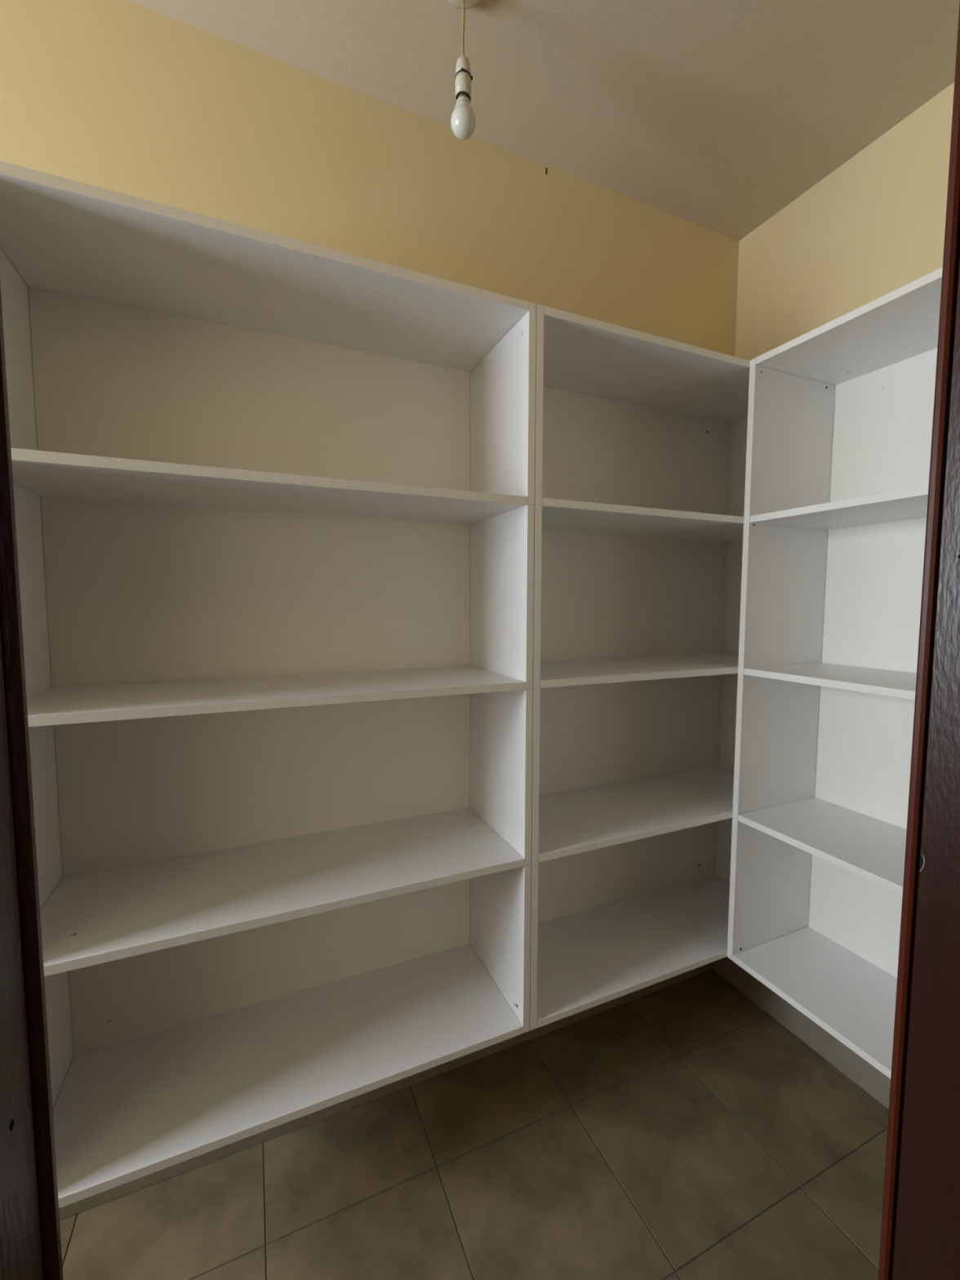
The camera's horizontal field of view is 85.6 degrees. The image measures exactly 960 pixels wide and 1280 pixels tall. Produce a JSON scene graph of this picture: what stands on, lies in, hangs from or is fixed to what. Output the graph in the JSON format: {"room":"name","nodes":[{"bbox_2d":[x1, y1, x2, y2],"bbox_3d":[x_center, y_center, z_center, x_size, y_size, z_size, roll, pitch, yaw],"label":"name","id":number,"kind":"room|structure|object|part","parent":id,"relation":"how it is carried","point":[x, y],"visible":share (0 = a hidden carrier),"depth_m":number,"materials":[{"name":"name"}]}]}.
{"room":"pantry","nodes":[
{"label":"pantry","id":0,"kind":"room"},
{"bbox_2d":[0,0,738,356],"bbox_3d":[-0.895,-0.015,1.218,4.190,2.889,0.156,-2,5,-24],"label":"wall","id":1,"kind":"structure","parent":0,"point":[123,96],"depth_m":1.27,"materials":[{"name":"beige paint"}]},
{"bbox_2d":[0,160,536,1208],"bbox_3d":[-0.411,0.110,1.166,1.016,1.713,0.345,-2,5,-24],"label":"shelving unit","id":2,"kind":"object","parent":1,"relation":"attached to","point":[273,494],"visible":0.95,"depth_m":1.20,"materials":[{"name":"white laminate"}]},
{"bbox_3d":[-0.868,0.124,0.966,0.018,1.713,0.343,-2,5,-24],"label":"panel","id":3,"kind":"part","parent":2,"relation":"part of","materials":[{"name":"white plastic"}]},
{"bbox_3d":[-0.479,0.099,1.321,0.978,1.713,0.006,-2,5,-24],"label":"panel","id":4,"kind":"part","parent":2,"relation":"part of","materials":[{"name":"white wood"}]},
{"bbox_3d":[-0.409,-0.735,1.102,0.978,0.018,0.337,-2,5,-24],"label":"panel","id":5,"kind":"part","parent":2,"relation":"part of","materials":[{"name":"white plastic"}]},
{"bbox_3d":[-0.409,-0.313,1.133,0.978,0.018,0.337,-2,5,-24],"label":"shelf","id":6,"kind":"part","parent":2,"relation":"part of","materials":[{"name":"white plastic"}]},
{"bbox_3d":[-0.410,0.109,1.164,0.978,0.018,0.337,-2,5,-24],"label":"shelf","id":7,"kind":"part","parent":2,"relation":"part of","materials":[{"name":"white plastic"}]},
{"bbox_3d":[-0.411,0.533,1.195,0.978,0.018,0.337,-2,5,-24],"label":"shelf","id":8,"kind":"part","parent":2,"relation":"part of","materials":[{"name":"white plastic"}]},
{"bbox_3d":[-0.412,0.956,1.226,0.978,0.018,0.337,-2,5,-24],"label":"panel","id":9,"kind":"part","parent":2,"relation":"part of","materials":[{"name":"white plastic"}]},
{"bbox_3d":[0.046,0.096,1.367,0.018,1.713,0.343,-2,5,-24],"label":"panel","id":10,"kind":"part","parent":2,"relation":"part of","materials":[{"name":"white plastic"}]},
{"bbox_2d":[58,962,712,1220],"bbox_3d":[-0.869,1.286,1.238,3.871,0.096,0.008,-2,5,-24],"label":"baseboard","id":11,"kind":"structure","parent":1,"relation":"attached to","point":[89,1202],"depth_m":1.45,"materials":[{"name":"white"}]},
{"bbox_2d":[529,304,750,1030],"bbox_3d":[0.519,0.082,1.573,1.011,1.713,0.345,-2,5,-24],"label":"shelving unit","id":12,"kind":"object","parent":1,"relation":"attached to","point":[641,437],"visible":0.56,"depth_m":1.67,"materials":[{"name":"white laminate"}]},
{"bbox_3d":[0.064,0.096,1.375,0.018,1.713,0.343,-2,5,-24],"label":"panel","id":13,"kind":"part","parent":12,"relation":"part of","materials":[{"name":"white plastic"}]},
{"bbox_3d":[0.520,0.927,1.634,0.978,0.018,0.337,-2,5,-24],"label":"panel","id":14,"kind":"part","parent":12,"relation":"part of","materials":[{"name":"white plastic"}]},
{"bbox_3d":[0.453,0.070,1.729,0.978,1.713,0.006,-2,5,-24],"label":"panel","id":15,"kind":"part","parent":12,"relation":"part of","materials":[{"name":"white wood"}]},
{"bbox_3d":[0.521,0.503,1.603,0.978,0.018,0.337,-2,5,-24],"label":"shelf","id":16,"kind":"part","parent":12,"relation":"part of","materials":[{"name":"white plastic"}]},
{"bbox_3d":[0.522,0.079,1.572,0.978,0.018,0.337,-2,5,-24],"label":"shelf","id":17,"kind":"part","parent":12,"relation":"part of","materials":[{"name":"white plastic"}]},
{"bbox_3d":[0.523,-0.343,1.541,0.978,0.018,0.337,-2,5,-24],"label":"shelf","id":18,"kind":"part","parent":12,"relation":"part of","materials":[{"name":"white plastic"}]},
{"bbox_3d":[0.523,-0.763,1.510,0.978,0.018,0.337,-2,5,-24],"label":"panel","id":19,"kind":"part","parent":12,"relation":"part of","materials":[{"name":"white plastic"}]},
{"bbox_3d":[0.975,0.068,1.774,0.013,1.713,0.343,-2,5,-24],"label":"panel","id":20,"kind":"part","parent":12,"relation":"part of","materials":[{"name":"white plastic"}]},
{"bbox_2d":[59,969,888,1279],"bbox_3d":[0.020,1.508,-0.168,4.862,0.136,3.630,-2,5,-24],"label":"floor","id":21,"kind":"structure","parent":0,"point":[680,1131],"depth_m":1.28,"materials":[{"name":"tile"}]},
{"bbox_2d":[127,0,959,240],"bbox_3d":[0.025,-1.305,-0.374,4.862,0.116,3.630,-2,5,-24],"label":"ceiling","id":22,"kind":"structure","parent":0,"point":[717,116],"depth_m":1.24,"materials":[{"name":"white paint"}]},
{"bbox_2d":[447,0,479,140],"bbox_3d":[-0.035,-1.199,1.065,0.088,0.308,0.088,-2,5,-24],"label":"pendant light","id":23,"kind":"object","parent":22,"relation":"hanging from","point":[463,120],"visible":1,"depth_m":1.06,"materials":[{"name":"beige plastic"}]},
{"bbox_3d":[-0.035,-1.257,1.061,0.008,0.141,0.007,-2,5,-24],"label":"cord","id":24,"kind":"part","parent":23,"relation":"part of","materials":[{"name":"white plastic"}]},
{"bbox_3d":[-0.035,-1.074,1.074,0.052,0.058,0.052,-2,5,-24],"label":"bulb","id":25,"kind":"part","parent":23,"relation":"part of","materials":[{"name":"white glass"}]},
{"bbox_2d":[712,82,954,964],"bbox_3d":[1.204,-0.028,1.456,0.155,2.889,1.100,-2,5,-24],"label":"wall","id":26,"kind":"structure","parent":0,"point":[874,226],"depth_m":1.49,"materials":[{"name":"beige paint"}]},
{"bbox_2d":[712,956,890,1109],"bbox_3d":[1.128,1.270,1.514,0.009,0.096,1.092,-2,5,-24],"label":"baseboard","id":27,"kind":"structure","parent":26,"relation":"attached to","point":[873,1082],"depth_m":1.66,"materials":[{"name":"white wood"}]},
{"bbox_2d":[727,266,942,1079],"bbox_3d":[1.042,0.110,1.213,0.343,1.713,0.738,-2,5,-24],"label":"shelving unit","id":28,"kind":"object","parent":26,"relation":"attached to","point":[840,413],"visible":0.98,"depth_m":1.47,"materials":[{"name":"white laminate"}]},
{"bbox_3d":[0.898,0.085,1.541,0.341,1.713,0.018,-2,5,-24],"label":"panel","id":29,"kind":"part","parent":28,"relation":"part of","materials":[{"name":"white plastic"}]},
{"bbox_3d":[1.039,0.955,1.274,0.336,0.018,0.700,-2,5,-24],"label":"panel","id":30,"kind":"part","parent":28,"relation":"part of","materials":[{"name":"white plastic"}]},
{"bbox_3d":[1.040,0.532,1.243,0.336,0.018,0.700,-2,5,-24],"label":"shelf","id":31,"kind":"part","parent":28,"relation":"part of","materials":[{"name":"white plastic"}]},
{"bbox_3d":[1.040,0.107,1.212,0.336,0.018,0.700,-2,5,-24],"label":"shelf","id":32,"kind":"part","parent":28,"relation":"part of","materials":[{"name":"white plastic"}]},
{"bbox_3d":[1.041,-0.315,1.181,0.336,0.018,0.700,-2,5,-24],"label":"shelf","id":33,"kind":"part","parent":28,"relation":"part of","materials":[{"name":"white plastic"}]},
{"bbox_3d":[1.042,-0.736,1.150,0.336,0.018,0.700,-2,5,-24],"label":"panel","id":34,"kind":"part","parent":28,"relation":"part of","materials":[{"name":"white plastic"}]},
{"bbox_3d":[1.196,0.105,1.280,0.005,1.713,0.700,-2,5,-24],"label":"panel","id":35,"kind":"part","parent":28,"relation":"part of","materials":[{"name":"white wood"}]},
{"bbox_3d":[-0.177,0.063,0.181,4.552,2.889,0.130,-2,5,-24],"label":"wall","id":36,"kind":"structure","parent":0,"visible":0},
{"bbox_2d":[0,1,959,1279],"bbox_3d":[-0.189,0.365,0.229,1.534,2.085,0.215,-1,4,-20],"label":"door frame","id":37,"kind":"structure","parent":36,"relation":"in","point":[920,1230],"depth_m":0.52,"materials":[{"name":"brown wood"}]}
]}

